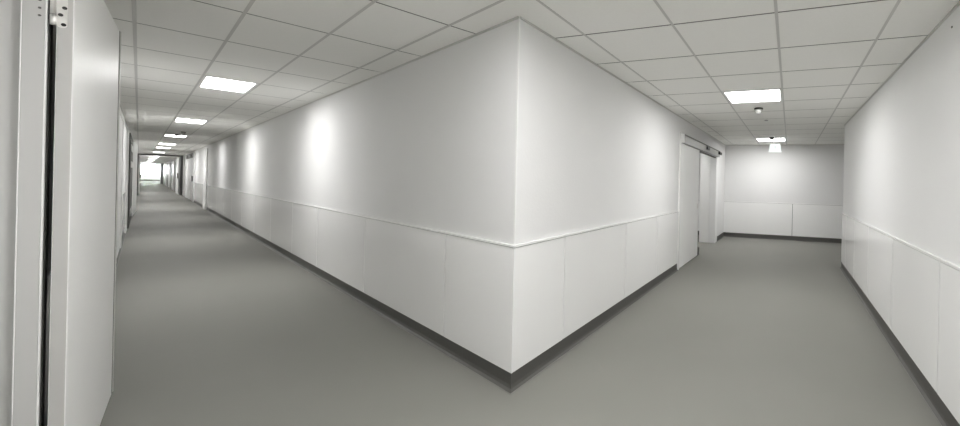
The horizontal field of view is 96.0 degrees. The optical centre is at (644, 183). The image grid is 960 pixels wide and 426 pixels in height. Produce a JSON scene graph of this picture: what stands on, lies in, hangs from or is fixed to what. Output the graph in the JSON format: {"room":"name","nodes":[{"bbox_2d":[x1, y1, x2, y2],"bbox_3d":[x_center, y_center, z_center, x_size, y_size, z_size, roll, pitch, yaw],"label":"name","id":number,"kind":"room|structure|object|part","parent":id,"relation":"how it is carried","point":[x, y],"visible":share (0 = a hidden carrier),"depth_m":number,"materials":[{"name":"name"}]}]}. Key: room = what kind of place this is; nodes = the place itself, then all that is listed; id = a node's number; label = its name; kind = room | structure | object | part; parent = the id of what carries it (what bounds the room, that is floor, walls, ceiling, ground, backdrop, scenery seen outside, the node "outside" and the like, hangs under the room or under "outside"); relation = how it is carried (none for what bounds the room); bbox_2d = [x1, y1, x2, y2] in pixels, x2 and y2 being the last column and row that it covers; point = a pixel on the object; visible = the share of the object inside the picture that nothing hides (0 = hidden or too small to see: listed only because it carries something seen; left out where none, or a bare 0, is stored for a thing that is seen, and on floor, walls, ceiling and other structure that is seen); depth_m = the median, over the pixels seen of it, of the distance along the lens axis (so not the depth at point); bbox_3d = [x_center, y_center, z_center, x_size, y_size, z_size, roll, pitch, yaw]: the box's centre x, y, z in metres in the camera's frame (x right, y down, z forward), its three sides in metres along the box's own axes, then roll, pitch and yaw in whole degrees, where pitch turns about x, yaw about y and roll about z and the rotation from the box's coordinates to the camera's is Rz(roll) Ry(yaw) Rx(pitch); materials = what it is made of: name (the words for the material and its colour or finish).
{"room":"hospital corridor","nodes":[
{"label":"hospital corridor","id":0,"kind":"room"},
{"bbox_2d":[44,25,138,425],"bbox_3d":[-32.459,-0.609,25.646,76.978,2.560,0.236,1,0,39],"label":"wall","id":1,"kind":"structure","parent":0,"point":[54,26],"depth_m":1.80,"materials":[{"name":"paint"}]},
{"bbox_3d":[-3.160,0.799,2.202,1.793,0.835,0.011,1,0,39],"label":"wainscot panel","id":2,"kind":"part","parent":1,"relation":"part of","materials":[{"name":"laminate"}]},
{"bbox_2d":[0,0,121,425],"bbox_3d":[-2.884,0.087,1.933,1.449,2.505,0.325,1,0,42],"label":"door","id":3,"kind":"structure","parent":1,"relation":"in","point":[88,38],"depth_m":1.56,"materials":[{"name":"paint"}]},
{"bbox_3d":[-2.442,0.097,1.457,0.112,2.505,0.204,1,0,39],"label":"panel","id":4,"kind":"part","parent":3,"relation":"part of","materials":[{"name":"paint"}]},
{"bbox_3d":[-2.269,-0.748,1.541,0.009,0.242,0.006,1,0,39],"label":"hinge plate","id":5,"kind":"part","parent":3,"relation":"part of","materials":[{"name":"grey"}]},
{"bbox_3d":[-7.091,0.281,5.375,11.924,0.015,0.017,1,0,39],"label":"rail","id":6,"kind":"part","parent":1,"relation":"part of","materials":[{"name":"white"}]},
{"bbox_2d":[116,108,123,260],"bbox_3d":[-8.772,0.013,6.736,2.530,2.387,0.024,1,0,39],"label":"door","id":7,"kind":"structure","parent":1,"relation":"in","point":[121,123],"depth_m":7.01,"materials":[{"name":"white paint"}]},
{"bbox_2d":[116,231,125,268],"bbox_3d":[-7.105,1.186,5.383,11.924,0.117,0.038,1,0,39],"label":"baseboard","id":8,"kind":"structure","parent":1,"relation":"attached to","point":[123,234],"depth_m":7.23,"materials":[{"name":"plastic"}]},
{"bbox_3d":[-11.019,0.622,8.523,1.859,0.835,0.011,1,0,39],"label":"wainscot panel","id":9,"kind":"part","parent":1,"relation":"part of","materials":[{"name":"laminate"}]},
{"bbox_2d":[123,125,126,191],"bbox_3d":[-10.991,-0.505,8.526,1.650,1.342,0.018,1,0,39],"label":"board","id":10,"kind":"object","parent":1,"relation":"on","point":[125,129],"visible":0.78,"depth_m":8.37,"materials":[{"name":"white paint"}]},
{"bbox_2d":[124,127,137,232],"bbox_3d":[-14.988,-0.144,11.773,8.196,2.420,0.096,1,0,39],"label":"door","id":11,"kind":"structure","parent":1,"relation":"in","point":[132,147],"depth_m":10.43,"materials":[{"name":"white paint"}]},
{"bbox_2d":[140,163,160,182],"bbox_3d":[-61.793,-1.272,50.622,0.275,2.560,2.750,1,0,39],"label":"wall","id":12,"kind":"structure","parent":0,"point":[158,166],"depth_m":50.55,"materials":[{"name":"paint"}]},
{"bbox_2d":[164,19,517,372],"bbox_3d":[-31.860,-0.595,27.769,79.773,2.560,0.233,1,0,39],"label":"wall","id":13,"kind":"structure","parent":0,"point":[398,185],"depth_m":3.80,"materials":[{"name":"paint"}]},
{"bbox_2d":[137,154,182,194],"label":"door frame","id":14,"kind":"structure","parent":13,"relation":"in","point":[179,161],"depth_m":25.45,"materials":[{"name":"grey metal"}]},
{"bbox_3d":[-30.650,-0.540,24.370,0.880,2.505,0.077,1,0,39],"label":"post","id":15,"kind":"part","parent":14,"relation":"part of","materials":[{"name":"grey metal"}]},
{"bbox_3d":[-29.561,-0.516,25.724,0.880,2.505,0.099,1,0,39],"label":"post","id":16,"kind":"part","parent":14,"relation":"part of","materials":[{"name":"grey metal"}]},
{"bbox_2d":[160,163,163,183],"bbox_3d":[-59.509,-1.193,49.733,1.100,2.505,0.225,1,0,39],"label":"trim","id":17,"kind":"structure","parent":13,"relation":"attached to","point":[161,169],"depth_m":49.41,"materials":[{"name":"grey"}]},
{"bbox_2d":[163,164,165,184],"bbox_3d":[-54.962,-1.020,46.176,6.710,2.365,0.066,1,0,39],"label":"door","id":18,"kind":"structure","parent":13,"relation":"in","point":[164,166],"depth_m":46.69,"materials":[{"name":"grey"}]},
{"bbox_2d":[166,162,169,186],"bbox_3d":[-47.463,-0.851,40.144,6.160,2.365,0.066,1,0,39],"label":"door","id":19,"kind":"structure","parent":13,"relation":"in","point":[168,163],"depth_m":40.73,"materials":[{"name":"grey"}]},
{"bbox_2d":[169,161,173,189],"bbox_3d":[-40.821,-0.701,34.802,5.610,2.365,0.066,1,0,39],"label":"door","id":20,"kind":"structure","parent":13,"relation":"in","point":[171,164],"depth_m":35.26,"materials":[{"name":"grey"}]},
{"bbox_2d":[173,160,175,190],"bbox_3d":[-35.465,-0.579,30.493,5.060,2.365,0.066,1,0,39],"label":"door","id":21,"kind":"structure","parent":13,"relation":"in","point":[174,163],"depth_m":31.52,"materials":[{"name":"grey wood"}]},
{"bbox_3d":[-35.465,-0.579,30.493,5.060,2.365,0.066,1,0,39],"label":"casing","id":22,"kind":"part","parent":21,"relation":"part of","materials":[{"name":"white paint"}]},
{"bbox_2d":[185,152,194,201],"bbox_3d":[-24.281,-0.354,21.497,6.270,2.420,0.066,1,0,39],"label":"door","id":23,"kind":"structure","parent":13,"relation":"in","point":[190,158],"depth_m":21.19,"materials":[{"name":"white paint"}]},
{"bbox_3d":[-21.323,0.389,19.140,1.309,0.835,0.011,1,0,39],"label":"wainscot panel","id":24,"kind":"part","parent":13,"relation":"part of","materials":[{"name":"laminate"}]},
{"bbox_3d":[-20.080,0.417,18.141,1.859,0.835,0.011,1,0,39],"label":"wainscot panel","id":25,"kind":"part","parent":13,"relation":"part of","materials":[{"name":"laminate"}]},
{"bbox_3d":[-18.623,0.450,16.969,1.859,0.835,0.011,1,0,39],"label":"wainscot panel","id":26,"kind":"part","parent":13,"relation":"part of","materials":[{"name":"laminate"}]},
{"bbox_2d":[203,148,207,209],"bbox_3d":[-17.417,-0.177,15.993,1.210,2.376,0.038,1,0,39],"label":"trim","id":27,"kind":"structure","parent":13,"relation":"attached to","point":[205,166],"depth_m":15.77,"materials":[{"name":"white paint"}]},
{"bbox_3d":[-16.336,0.502,15.129,1.570,0.835,0.011,1,0,39],"label":"wainscot panel","id":28,"kind":"part","parent":13,"relation":"part of","materials":[{"name":"paint"}]},
{"bbox_3d":[-15.014,0.531,14.065,1.804,0.835,0.011,1,0,39],"label":"wainscot panel","id":29,"kind":"part","parent":13,"relation":"part of","materials":[{"name":"paint"}]},
{"bbox_3d":[-13.600,0.564,12.928,1.804,0.835,0.011,1,0,39],"label":"wainscot panel","id":30,"kind":"part","parent":13,"relation":"part of","materials":[{"name":"laminate"}]},
{"bbox_3d":[-12.185,0.595,11.790,1.804,0.835,0.011,1,0,39],"label":"wainscot panel","id":31,"kind":"part","parent":13,"relation":"part of","materials":[{"name":"laminate"}]},
{"bbox_3d":[-10.771,0.627,10.653,1.804,0.835,0.011,1,0,39],"label":"wainscot panel","id":32,"kind":"part","parent":13,"relation":"part of","materials":[{"name":"paint"}]},
{"bbox_3d":[-9.357,0.659,9.516,1.804,0.835,0.011,1,0,39],"label":"wainscot panel","id":33,"kind":"part","parent":13,"relation":"part of","materials":[{"name":"paint"}]},
{"bbox_3d":[-7.943,0.691,8.378,1.804,0.835,0.011,1,0,39],"label":"wainscot panel","id":34,"kind":"part","parent":13,"relation":"part of","materials":[{"name":"laminate"}]},
{"bbox_3d":[-6.529,0.723,7.241,1.804,0.835,0.011,1,0,39],"label":"wainscot panel","id":35,"kind":"part","parent":13,"relation":"part of","materials":[{"name":"laminate"}]},
{"bbox_3d":[-5.234,0.753,6.198,1.501,0.835,0.011,1,0,39],"label":"wainscot panel","id":36,"kind":"part","parent":13,"relation":"part of","materials":[{"name":"plastic"}]},
{"bbox_3d":[-3.882,0.783,5.111,1.947,0.835,0.011,1,0,39],"label":"wainscot panel","id":37,"kind":"part","parent":13,"relation":"part of","materials":[{"name":"laminate"}]},
{"bbox_2d":[168,16,518,161],"bbox_3d":[-30.772,-1.789,26.776,76.829,0.011,0.013,1,0,39],"label":"trim","id":38,"kind":"structure","parent":13,"relation":"attached to","point":[517,17],"depth_m":3.80,"materials":[{"name":"grey"}]},
{"bbox_2d":[193,200,510,393],"bbox_3d":[-11.361,1.090,11.101,26.942,0.117,0.038,1,0,39],"label":"baseboard","id":39,"kind":"structure","parent":13,"relation":"attached to","point":[498,376],"depth_m":3.77,"materials":[{"name":"plastic"}]},
{"bbox_3d":[-8.908,0.240,9.155,16.086,0.015,12.949,1,0,0],"label":"rail","id":40,"kind":"part","parent":13,"relation":"part of","materials":[{"name":"white"}]},
{"bbox_3d":[-2.377,0.817,3.900,1.896,0.835,0.011,1,0,39],"label":"wainscot panel","id":41,"kind":"part","parent":13,"relation":"part of","materials":[{"name":"laminate"}]},
{"bbox_3d":[-1.253,0.843,2.997,0.968,0.835,0.011,1,0,39],"label":"wainscot panel","id":42,"kind":"part","parent":13,"relation":"part of","materials":[{"name":"laminate"}]},
{"bbox_2d":[513,16,519,244],"bbox_3d":[-0.869,0.077,2.710,0.013,2.392,0.012,1,0,0],"label":"trim","id":43,"kind":"structure","parent":13,"relation":"attached to","point":[518,57],"depth_m":2.71,"materials":[{"name":"white"}]},
{"bbox_2d":[100,183,940,425],"bbox_3d":[-27.028,0.851,28.265,89.692,0.114,17.266,1,0,39],"label":"floor","id":44,"kind":"structure","parent":0,"point":[214,326],"depth_m":3.26,"materials":[{"name":"plastic"}]},
{"bbox_2d":[104,0,959,163],"bbox_3d":[-27.162,-1.779,29.441,91.468,0.135,18.842,1,0,39],"label":"ceiling","id":45,"kind":"structure","parent":0,"point":[826,58],"depth_m":3.36,"materials":[{"name":"tile"}]},
{"bbox_2d":[164,134,186,137],"bbox_3d":[-14.059,-1.448,12.090,0.927,0.068,0.448,1,0,39],"label":"ceiling light","id":46,"kind":"object","parent":45,"relation":"attached to","point":[167,135],"visible":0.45,"depth_m":12.27,"materials":[{"name":"white plastic"}]},
{"bbox_2d":[173,118,207,123],"bbox_3d":[-9.616,-1.347,8.545,0.927,0.068,0.448,1,0,39],"label":"ceiling light","id":47,"kind":"object","parent":45,"relation":"attached to","point":[183,120],"visible":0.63,"depth_m":8.68,"materials":[{"name":"white plastic"}]},
{"bbox_2d":[177,118,203,122],"bbox_3d":[-9.616,-1.346,8.545,0.878,0.009,0.399,1,0,39],"label":"diffuser","id":48,"kind":"object","parent":47,"relation":"attached to","point":[183,120],"depth_m":8.67,"materials":[{"name":"white plastic"}]},
{"bbox_2d":[197,75,258,92],"bbox_3d":[-5.173,-1.247,5.000,0.927,0.068,0.448,1,0,39],"label":"ceiling light","id":49,"kind":"object","parent":45,"relation":"attached to","point":[211,82],"visible":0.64,"depth_m":5.07,"materials":[{"name":"white plastic"}]},
{"bbox_2d":[202,77,252,90],"bbox_3d":[-5.173,-1.246,5.000,0.878,0.009,0.399,1,0,39],"label":"diffuser","id":50,"kind":"object","parent":49,"relation":"attached to","point":[217,83],"depth_m":5.07,"materials":[{"name":"white plastic"}]},
{"bbox_2d":[722,89,781,103],"bbox_3d":[1.345,-1.100,4.976,0.660,0.068,0.680,1,0,20],"label":"ceiling light","id":51,"kind":"object","parent":45,"relation":"attached to","point":[765,95],"visible":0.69,"depth_m":5.04,"materials":[{"name":"white plastic"}]},
{"bbox_2d":[727,90,779,100],"bbox_3d":[1.345,-1.099,4.976,0.611,0.009,0.631,1,0,20],"label":"diffuser","id":52,"kind":"object","parent":51,"relation":"attached to","point":[746,95],"depth_m":5.03,"materials":[{"name":"white plastic"}]},
{"bbox_2d":[754,107,762,113],"bbox_3d":[1.609,-1.020,5.696,0.119,0.080,0.119,1,0,0],"label":"smoke detector","id":53,"kind":"object","parent":45,"relation":"attached to","point":[758,110],"visible":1,"depth_m":5.66,"materials":[{"name":"grey plastic"}]},
{"bbox_2d":[756,138,785,141],"bbox_3d":[3.007,-1.062,9.589,0.660,0.068,0.680,1,0,20],"label":"ceiling light","id":54,"kind":"object","parent":45,"relation":"attached to","point":[757,139],"visible":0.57,"depth_m":9.76,"materials":[{"name":"white plastic"}]},
{"bbox_2d":[758,138,784,139],"bbox_3d":[3.007,-1.061,9.589,0.611,0.009,0.631,1,0,20],"label":"diffuser","id":55,"kind":"object","parent":54,"relation":"attached to","point":[758,138],"depth_m":9.65,"materials":[{"name":"white plastic"}]},
{"bbox_2d":[768,137,780,151],"bbox_3d":[2.920,-0.864,9.034,0.279,0.336,0.099,1,0,20],"label":"exit sign","id":56,"kind":"object","parent":45,"relation":"hanging from","point":[773,147],"visible":1,"depth_m":9.02,"materials":[{"name":"grey plastic"}]},
{"bbox_3d":[2.918,-0.800,9.034,0.253,0.160,0.044,1,0,20],"label":"sign panel","id":57,"kind":"part","parent":56,"relation":"part of","materials":[{"name":"white plastic"}]},
{"bbox_2d":[511,19,725,372],"bbox_3d":[0.171,0.129,7.386,1.298,2.560,9.548,1,0,20],"label":"wall","id":58,"kind":"structure","parent":0,"point":[597,211],"depth_m":3.59,"materials":[{"name":"paint"}]},
{"bbox_3d":[-0.775,0.853,2.991,0.011,0.835,0.639,1,0,20],"label":"wainscot panel","id":59,"kind":"part","parent":58,"relation":"part of","materials":[{"name":"laminate"}]},
{"bbox_2d":[510,264,678,394],"bbox_3d":[-0.179,1.343,4.610,0.038,0.117,4.173,1,0,20],"label":"baseboard","id":60,"kind":"structure","parent":58,"relation":"attached to","point":[525,373],"depth_m":3.51,"materials":[{"name":"plastic"}]},
{"bbox_3d":[-0.442,0.861,3.902,0.011,0.835,1.281,1,0,20],"label":"wainscot panel","id":61,"kind":"part","parent":58,"relation":"part of","materials":[{"name":"laminate"}]},
{"bbox_3d":[-0.163,0.437,4.628,0.017,0.015,4.143,1,0,20],"label":"rail","id":62,"kind":"part","parent":58,"relation":"part of","materials":[{"name":"white"}]},
{"bbox_2d":[520,17,724,144],"bbox_3d":[0.723,-1.077,6.960,0.013,0.011,9.063,1,0,20],"label":"trim","id":63,"kind":"structure","parent":58,"relation":"attached to","point":[521,18],"depth_m":3.71,"materials":[{"name":"grey"}]},
{"bbox_3d":[-0.028,0.870,5.032,0.011,0.835,1.105,1,0,20],"label":"wainscot panel","id":64,"kind":"part","parent":58,"relation":"part of","materials":[{"name":"laminate"}]},
{"bbox_3d":[0.350,0.879,6.065,0.011,0.835,1.074,1,0,20],"label":"wainscot panel","id":65,"kind":"part","parent":58,"relation":"part of","materials":[{"name":"laminate"}]},
{"bbox_2d":[677,132,721,269],"bbox_3d":[1.042,0.301,8.349,0.471,2.255,3.665,1,0,21],"label":"door","id":66,"kind":"structure","parent":58,"relation":"in","point":[688,186],"depth_m":7.46,"materials":[{"name":"white paint"}]},
{"bbox_3d":[1.760,0.328,9.878,0.013,2.233,0.297,1,0,20],"label":"casing","id":67,"kind":"part","parent":66,"relation":"part of","materials":[{"name":"white paint"}]},
{"bbox_2d":[717,232,723,240],"bbox_3d":[2.018,1.392,10.612,0.038,0.117,1.276,1,0,20],"label":"baseboard","id":68,"kind":"structure","parent":58,"relation":"attached to","point":[719,237],"depth_m":10.55,"materials":[{"name":"plastic"}]},
{"bbox_2d":[698,143,843,238],"bbox_3d":[4.957,0.237,10.328,10.120,2.560,0.236,1,0,17],"label":"wall","id":69,"kind":"structure","parent":0,"point":[797,190],"depth_m":10.60,"materials":[{"name":"paint"}]},
{"bbox_3d":[2.488,0.927,10.957,2.849,0.835,0.011,1,0,17],"label":"wainscot panel","id":70,"kind":"part","parent":69,"relation":"part of","materials":[{"name":"laminate"}]},
{"bbox_2d":[698,231,841,242],"bbox_3d":[5.210,1.464,10.117,9.020,0.117,0.038,1,0,17],"label":"baseboard","id":71,"kind":"structure","parent":69,"relation":"attached to","point":[726,234],"depth_m":10.61,"materials":[{"name":"plastic"}]},
{"bbox_3d":[5.339,0.562,10.095,8.800,0.015,0.017,1,0,17],"label":"rail","id":72,"kind":"part","parent":69,"relation":"part of","materials":[{"name":"white paint"}]},
{"bbox_3d":[4.804,0.980,10.257,1.969,0.835,0.011,1,0,17],"label":"wainscot panel","id":73,"kind":"part","parent":69,"relation":"part of","materials":[{"name":"plastic"}]},
{"bbox_2d":[841,5,959,423],"bbox_3d":[3.461,0.203,1.171,3.921,2.560,11.110,1,0,19],"label":"wall","id":74,"kind":"structure","parent":0,"point":[901,213],"depth_m":3.08,"materials":[{"name":"paint"}]},
{"bbox_3d":[3.361,0.947,6.804,0.011,0.835,0.506,1,0,19],"label":"wainscot panel","id":75,"kind":"part","parent":74,"relation":"part of","materials":[{"name":"laminate"}]},
{"bbox_3d":[3.131,0.942,6.149,0.011,0.835,0.860,1,0,19],"label":"wainscot panel","id":76,"kind":"part","parent":74,"relation":"part of","materials":[{"name":"laminate"}]},
{"bbox_3d":[2.815,0.934,5.252,0.011,0.835,1.023,1,0,19],"label":"wainscot panel","id":77,"kind":"part","parent":74,"relation":"part of","materials":[{"name":"laminate"}]},
{"bbox_3d":[2.453,0.926,4.223,0.011,0.835,1.136,1,0,19],"label":"wainscot panel","id":78,"kind":"part","parent":74,"relation":"part of","materials":[{"name":"laminate"}]},
{"bbox_2d":[840,262,959,425],"bbox_3d":[1.948,1.391,2.860,0.038,0.117,8.910,1,0,19],"label":"baseboard","id":79,"kind":"structure","parent":74,"relation":"attached to","point":[942,413],"depth_m":3.13,"materials":[{"name":"plastic"}]},
{"bbox_3d":[2.050,0.487,3.059,0.017,0.015,8.459,1,0,19],"label":"rail","id":80,"kind":"part","parent":74,"relation":"part of","materials":[{"name":"white plastic"}]},
{"bbox_2d":[844,1,959,125],"bbox_3d":[1.832,-1.052,2.337,0.013,0.011,10.010,1,0,19],"label":"trim","id":81,"kind":"structure","parent":74,"relation":"attached to","point":[954,8],"depth_m":3.16,"materials":[{"name":"grey"}]},
{"bbox_3d":[2.064,0.917,3.119,0.011,0.835,1.184,1,0,19],"label":"wainscot panel","id":82,"kind":"part","parent":74,"relation":"part of","materials":[{"name":"paint"}]},
{"bbox_3d":[1.654,0.908,1.954,0.011,0.835,1.266,1,0,19],"label":"wainscot panel","id":83,"kind":"part","parent":74,"relation":"part of","materials":[{"name":"laminate"}]}
]}

